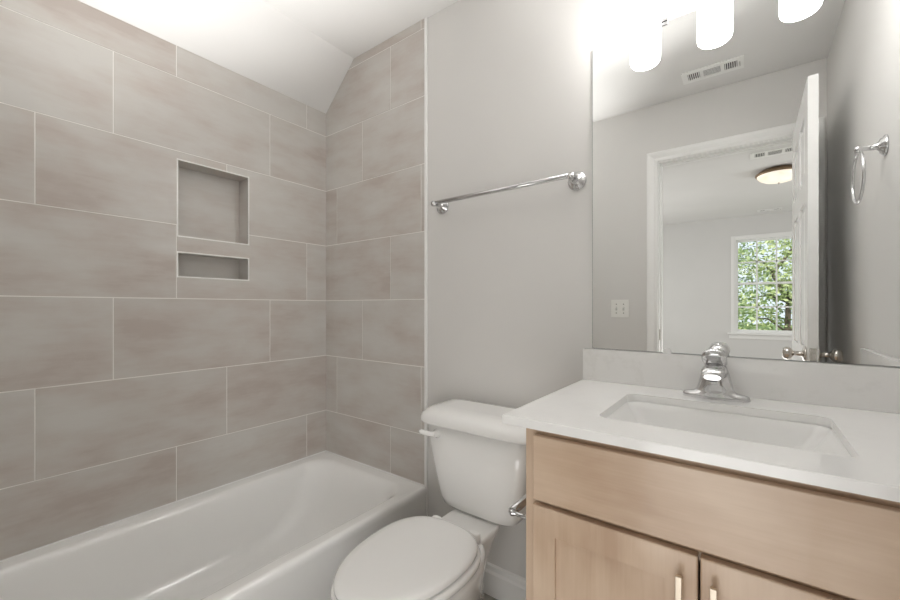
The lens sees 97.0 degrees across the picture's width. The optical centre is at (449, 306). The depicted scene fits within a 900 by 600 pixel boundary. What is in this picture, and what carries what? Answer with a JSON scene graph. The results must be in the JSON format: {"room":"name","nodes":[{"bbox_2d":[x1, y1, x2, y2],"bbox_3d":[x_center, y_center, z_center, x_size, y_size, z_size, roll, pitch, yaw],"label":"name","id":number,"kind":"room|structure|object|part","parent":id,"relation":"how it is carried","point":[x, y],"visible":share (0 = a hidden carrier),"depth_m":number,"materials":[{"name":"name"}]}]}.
{"room":"bathroom","nodes":[
{"label":"bathroom","id":0,"kind":"room"},
{"bbox_2d":[0,0,325,559],"bbox_3d":[-1.206,0.033,1.699,0.161,2.244,1.735,0,0,37],"label":"wall","id":1,"kind":"structure","parent":0,"point":[163,205],"depth_m":1.56,"materials":[{"name":"beige tile"}]},
{"bbox_3d":[-1.055,-0.371,1.783,0.021,0.496,0.301,0,0,37],"label":"niche edge trim","id":2,"kind":"part","parent":1,"relation":"part of","materials":[{"name":"white tile"}]},
{"bbox_2d":[78,0,353,113],"bbox_3d":[-1.110,-1.200,1.628,0.400,0.221,1.495,0,0,37],"label":"ceiling","id":3,"kind":"structure","parent":0,"point":[251,39],"depth_m":1.78,"materials":[{"name":"paint"}]},
{"bbox_2d":[262,0,458,57],"bbox_3d":[-0.849,-1.385,-1.290,5.600,0.150,6.150,0,0,37],"label":"ceiling","id":4,"kind":"structure","parent":0,"point":[354,27],"depth_m":1.79,"materials":[{"name":"paint"}]},
{"bbox_2d":[483,592,496,599],"bbox_3d":[-0.237,1.205,1.030,2.515,0.100,1.702,0,0,37],"label":"floor","id":5,"kind":"structure","parent":0,"point":[486,596],"depth_m":1.58,"materials":[{"name":"tile"}]},
{"bbox_2d":[0,450,425,599],"bbox_3d":[-0.847,0.981,1.426,0.744,0.348,1.484,0,0,37],"label":"bathtub","id":6,"kind":"object","parent":5,"relation":"on","point":[285,531],"visible":0.93,"depth_m":1.57,"materials":[{"name":"white ceramic"}]},
{"bbox_2d":[331,399,525,599],"bbox_3d":[-0.036,0.769,1.268,0.486,0.771,0.758,0,0,37],"label":"toilet","id":7,"kind":"object","parent":5,"relation":"on","point":[480,459],"visible":0.9,"depth_m":1.31,"materials":[{"name":"white ceramic"}]},
{"bbox_3d":[-0.126,0.722,1.148,0.332,0.024,0.446,0,0,37],"label":"lid","id":8,"kind":"part","parent":7,"relation":"part of","materials":[{"name":"white plastic"}]},
{"bbox_3d":[-0.118,0.746,1.156,0.350,0.030,0.480,0,0,37],"label":"seat","id":9,"kind":"part","parent":7,"relation":"part of","materials":[{"name":"white plastic"}]},
{"bbox_3d":[-0.076,0.475,1.498,0.085,0.034,0.034,0,0,24],"label":"flush lever","id":10,"kind":"part","parent":7,"relation":"part of","materials":[{"name":"white plastic"}]},
{"bbox_3d":[0.123,0.414,1.481,0.486,0.060,0.227,0,0,37],"label":"tank lid","id":11,"kind":"part","parent":7,"relation":"part of","materials":[{"name":"white ceramic"}]},
{"bbox_3d":[0.126,0.598,1.484,0.454,0.322,0.197,0,0,37],"label":"tank","id":12,"kind":"part","parent":7,"relation":"part of","materials":[{"name":"white ceramic"}]},
{"bbox_2d":[526,428,899,599],"bbox_3d":[0.619,0.712,0.894,0.737,0.887,0.588,0,0,37],"label":"vanity cabinet","id":13,"kind":"object","parent":5,"relation":"on","point":[604,521],"visible":0.85,"depth_m":0.71,"materials":[{"name":"brown wood"}]},
{"bbox_2d":[508,494,525,519],"bbox_3d":[0.212,0.503,1.019,0.063,0.040,0.182,0,0,37],"label":"toilet paper holder","id":14,"kind":"object","parent":13,"relation":"attached to","point":[514,510],"visible":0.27,"depth_m":0.98,"materials":[{"name":"silver metal"}]},
{"bbox_3d":[0.170,0.503,0.961,0.061,0.040,0.040,0,0,37],"label":"post","id":15,"kind":"part","parent":14,"relation":"part of","materials":[{"name":"silver metal"}]},
{"bbox_3d":[0.316,0.734,0.801,0.218,0.482,0.007,0,0,37],"label":"door panel","id":16,"kind":"part","parent":13,"relation":"part of","materials":[{"name":"brown wood"}]},
{"bbox_3d":[0.314,0.734,0.798,0.314,0.592,0.016,0,0,37],"label":"door","id":17,"kind":"part","parent":13,"relation":"part of","materials":[{"name":"brown wood"}]},
{"bbox_3d":[0.405,0.533,0.703,0.010,0.125,0.026,0,0,37],"label":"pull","id":18,"kind":"part","parent":13,"relation":"part of","materials":[{"name":"beige"}]},
{"bbox_2d":[502,348,899,501],"bbox_3d":[0.606,0.205,0.912,0.782,0.126,0.575,0,0,37],"label":"countertop","id":19,"kind":"structure","parent":13,"relation":"on","point":[860,403],"depth_m":0.94,"materials":[{"name":"stone"}]},
{"bbox_2d":[683,347,750,401],"bbox_3d":[0.699,0.178,1.053,0.154,0.139,0.141,0,0,37],"label":"faucet","id":20,"kind":"object","parent":19,"relation":"on","point":[715,382],"visible":1,"depth_m":1.05,"materials":[{"name":"silver metal"}]},
{"bbox_3d":[0.713,0.135,1.072,0.057,0.052,0.094,0,0,37],"label":"handle","id":21,"kind":"part","parent":20,"relation":"part of","materials":[{"name":"silver metal"}]},
{"bbox_3d":[0.692,0.182,1.044,0.056,0.068,0.119,0,0,37],"label":"spout","id":22,"kind":"part","parent":20,"relation":"part of","materials":[{"name":"silver metal"}]},
{"bbox_2d":[607,401,850,456],"bbox_3d":[0.593,0.332,0.897,0.482,0.128,0.370,0,0,37],"label":"sink basin","id":23,"kind":"object","parent":19,"relation":"in","point":[776,432],"visible":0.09,"depth_m":0.99,"materials":[{"name":"white ceramic"}]},
{"bbox_3d":[0.446,0.533,0.672,0.010,0.125,0.026,0,0,37],"label":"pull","id":24,"kind":"part","parent":13,"relation":"part of","materials":[{"name":"beige"}]},
{"bbox_3d":[0.569,0.734,0.606,0.318,0.592,0.016,0,0,37],"label":"door","id":25,"kind":"part","parent":13,"relation":"part of","materials":[{"name":"brown wood"}]},
{"bbox_2d":[326,0,899,578],"bbox_3d":[0.226,-0.077,1.647,2.515,2.465,0.160,0,0,37],"label":"wall","id":26,"kind":"structure","parent":0,"point":[487,298],"depth_m":1.70,"materials":[{"name":"paint"}]},
{"bbox_3d":[-0.109,-0.077,1.805,0.014,2.465,0.010,0,0,37],"label":"tile edge trim","id":27,"kind":"part","parent":26,"relation":"part of","materials":[{"name":"white paint"}]},
{"bbox_2d":[483,562,525,599],"bbox_3d":[0.196,1.094,1.573,0.745,0.122,0.014,0,0,37],"label":"baseboard","id":28,"kind":"structure","parent":26,"relation":"attached to","point":[500,583],"depth_m":1.56,"materials":[{"name":"white paint"}]},
{"bbox_2d":[431,171,585,213],"bbox_3d":[0.185,-0.441,1.543,0.662,0.066,0.074,0,0,37],"label":"towel bar","id":29,"kind":"object","parent":26,"relation":"attached to","point":[576,180],"visible":1,"depth_m":1.45,"materials":[{"name":"silver metal"}]},
{"bbox_3d":[-0.053,-0.441,1.722,0.066,0.066,0.074,0,0,37],"label":"post","id":30,"kind":"part","parent":29,"relation":"part of","materials":[{"name":"silver metal"}]},
{"bbox_3d":[0.423,-0.441,1.364,0.066,0.066,0.074,0,0,37],"label":"post","id":31,"kind":"part","parent":29,"relation":"part of","materials":[{"name":"silver metal"}]},
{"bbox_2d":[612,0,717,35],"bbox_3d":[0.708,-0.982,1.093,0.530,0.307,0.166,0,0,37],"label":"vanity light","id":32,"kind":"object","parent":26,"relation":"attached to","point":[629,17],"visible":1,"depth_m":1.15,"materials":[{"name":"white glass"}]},
{"bbox_3d":[0.532,-0.918,1.180,0.094,0.180,0.094,0,0,37],"label":"lamp shade","id":33,"kind":"part","parent":32,"relation":"part of","materials":[{"name":"white glass"}]},
{"bbox_3d":[0.690,-0.918,1.061,0.094,0.180,0.094,0,0,37],"label":"lamp shade","id":34,"kind":"part","parent":32,"relation":"part of","materials":[{"name":"white glass"}]},
{"bbox_2d":[583,348,899,413],"bbox_3d":[0.773,0.195,1.135,0.782,0.106,0.018,0,0,37],"label":"backsplash","id":35,"kind":"structure","parent":26,"relation":"attached to","point":[862,387],"depth_m":1.06,"materials":[{"name":"stone"}]},
{"bbox_2d":[592,0,899,366],"bbox_3d":[0.769,-0.369,1.143,0.712,1.038,0.011,0,0,37],"label":"wall mirror","id":36,"kind":"object","parent":26,"relation":"attached to","point":[746,153],"visible":1,"depth_m":1.09,"materials":[{"name":"grey mirror"}]}
]}

